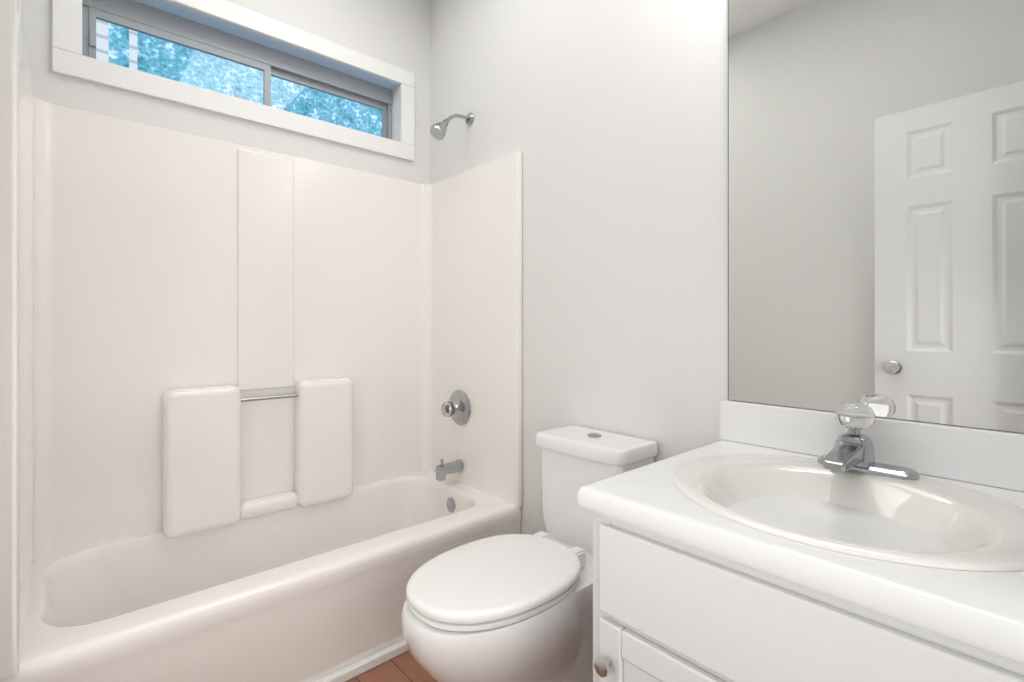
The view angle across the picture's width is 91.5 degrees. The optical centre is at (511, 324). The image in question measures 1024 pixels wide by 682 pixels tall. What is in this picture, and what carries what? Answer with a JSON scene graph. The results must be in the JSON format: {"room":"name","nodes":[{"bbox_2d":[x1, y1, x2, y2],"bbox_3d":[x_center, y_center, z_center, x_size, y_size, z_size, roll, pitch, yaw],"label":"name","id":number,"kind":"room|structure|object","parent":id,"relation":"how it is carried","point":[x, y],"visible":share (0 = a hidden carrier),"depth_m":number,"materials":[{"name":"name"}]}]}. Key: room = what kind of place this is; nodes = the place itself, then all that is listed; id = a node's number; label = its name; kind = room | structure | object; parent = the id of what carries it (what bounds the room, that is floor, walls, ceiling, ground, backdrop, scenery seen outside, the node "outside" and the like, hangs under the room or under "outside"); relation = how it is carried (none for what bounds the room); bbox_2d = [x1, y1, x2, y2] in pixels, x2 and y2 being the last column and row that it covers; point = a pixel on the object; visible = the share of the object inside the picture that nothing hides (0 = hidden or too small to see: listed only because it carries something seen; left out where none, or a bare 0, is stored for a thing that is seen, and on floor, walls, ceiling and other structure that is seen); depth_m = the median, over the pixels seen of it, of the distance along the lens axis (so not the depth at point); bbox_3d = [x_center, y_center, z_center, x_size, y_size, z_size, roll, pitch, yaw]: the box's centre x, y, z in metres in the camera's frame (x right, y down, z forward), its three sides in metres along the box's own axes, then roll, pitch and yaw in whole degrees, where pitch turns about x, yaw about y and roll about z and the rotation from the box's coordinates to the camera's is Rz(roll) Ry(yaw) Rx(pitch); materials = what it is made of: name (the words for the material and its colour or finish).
{"room":"bathroom","nodes":[
{"label":"bathroom","id":0,"kind":"room"},
{"bbox_2d":[20,0,429,183],"bbox_3d":[-1.082,-0.309,2.185,1.600,2.900,0.140,0,0,-42],"label":"wall","id":1,"kind":"structure","parent":0,"point":[395,33],"depth_m":2.25,"materials":[{"name":"paint"}]},
{"bbox_2d":[52,0,414,161],"bbox_3d":[-1.066,-1.077,2.178,1.384,0.457,0.141,0,0,-42],"label":"window","id":2,"kind":"structure","parent":1,"relation":"in","point":[69,59],"depth_m":2.09,"materials":[{"name":"paint"}]},
{"bbox_2d":[346,651,436,681],"bbox_3d":[-0.250,1.191,1.255,1.880,0.100,2.635,0,0,-42],"label":"floor","id":3,"kind":"structure","parent":0,"point":[406,667],"depth_m":1.64,"materials":[{"name":"brown wood"}]},
{"bbox_2d":[0,0,521,681],"bbox_3d":[-0.791,0.060,1.860,1.596,2.158,0.728,0,0,-42],"label":"shower surround","id":4,"kind":"object","parent":3,"relation":"on","point":[260,414],"visible":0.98,"depth_m":1.87,"materials":[{"name":"plastic"}]},
{"bbox_2d":[315,639,408,681],"bbox_3d":[-0.548,1.093,1.588,1.598,0.095,0.036,0,0,-42],"label":"baseboard","id":5,"kind":"structure","parent":4,"relation":"attached to","point":[349,672],"depth_m":1.62,"materials":[{"name":"paint"}]},
{"bbox_2d":[401,425,657,681],"bbox_3d":[0.054,0.756,1.497,0.818,0.770,0.382,0,0,-42],"label":"toilet","id":6,"kind":"object","parent":3,"relation":"on","point":[510,608],"visible":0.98,"depth_m":1.36,"materials":[{"name":"ceramic"}]},
{"bbox_2d":[578,400,1023,681],"bbox_3d":[0.626,0.659,0.973,0.666,0.964,0.758,0,0,-42],"label":"bathroom vanity","id":7,"kind":"object","parent":3,"relation":"on","point":[851,542],"visible":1,"depth_m":0.89,"materials":[{"name":"paint"}]},
{"bbox_2d":[672,454,1023,579],"bbox_3d":[0.632,0.382,0.974,0.560,0.112,0.620,0,0,-42],"label":"sink","id":8,"kind":"object","parent":7,"relation":"in","point":[899,521],"depth_m":0.95,"materials":[{"name":"ceramic"}]},
{"bbox_2d":[817,401,919,481],"bbox_3d":[0.755,0.252,1.087,0.192,0.151,0.190,0,0,-42],"label":"faucet","id":9,"kind":"object","parent":7,"relation":"on","point":[851,458],"depth_m":1.10,"materials":[{"name":"silver metal"}]},
{"bbox_2d":[430,0,1023,534],"bbox_3d":[0.398,-0.309,1.835,0.140,2.900,2.635,0,0,-42],"label":"wall","id":10,"kind":"structure","parent":0,"point":[608,118],"depth_m":1.79,"materials":[{"name":"paint"}]},
{"bbox_2d":[728,0,1023,432],"bbox_3d":[0.878,-0.446,1.185,0.006,1.327,0.738,0,0,-42],"label":"mirror","id":11,"kind":"object","parent":10,"relation":"attached to","point":[876,206],"visible":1,"depth_m":1.19,"materials":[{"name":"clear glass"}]},
{"label":"outside","id":12,"kind":"structure","parent":0,"visible":0},
{"bbox_2d":[96,19,136,69],"bbox_3d":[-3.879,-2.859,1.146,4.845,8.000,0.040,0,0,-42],"label":"house","id":13,"kind":"structure","parent":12,"point":[133,49],"depth_m":2.66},
{"bbox_2d":[109,23,381,136],"bbox_3d":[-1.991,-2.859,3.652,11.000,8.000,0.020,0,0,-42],"label":"trees","id":14,"kind":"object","parent":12,"point":[185,68],"depth_m":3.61,"materials":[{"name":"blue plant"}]}
]}

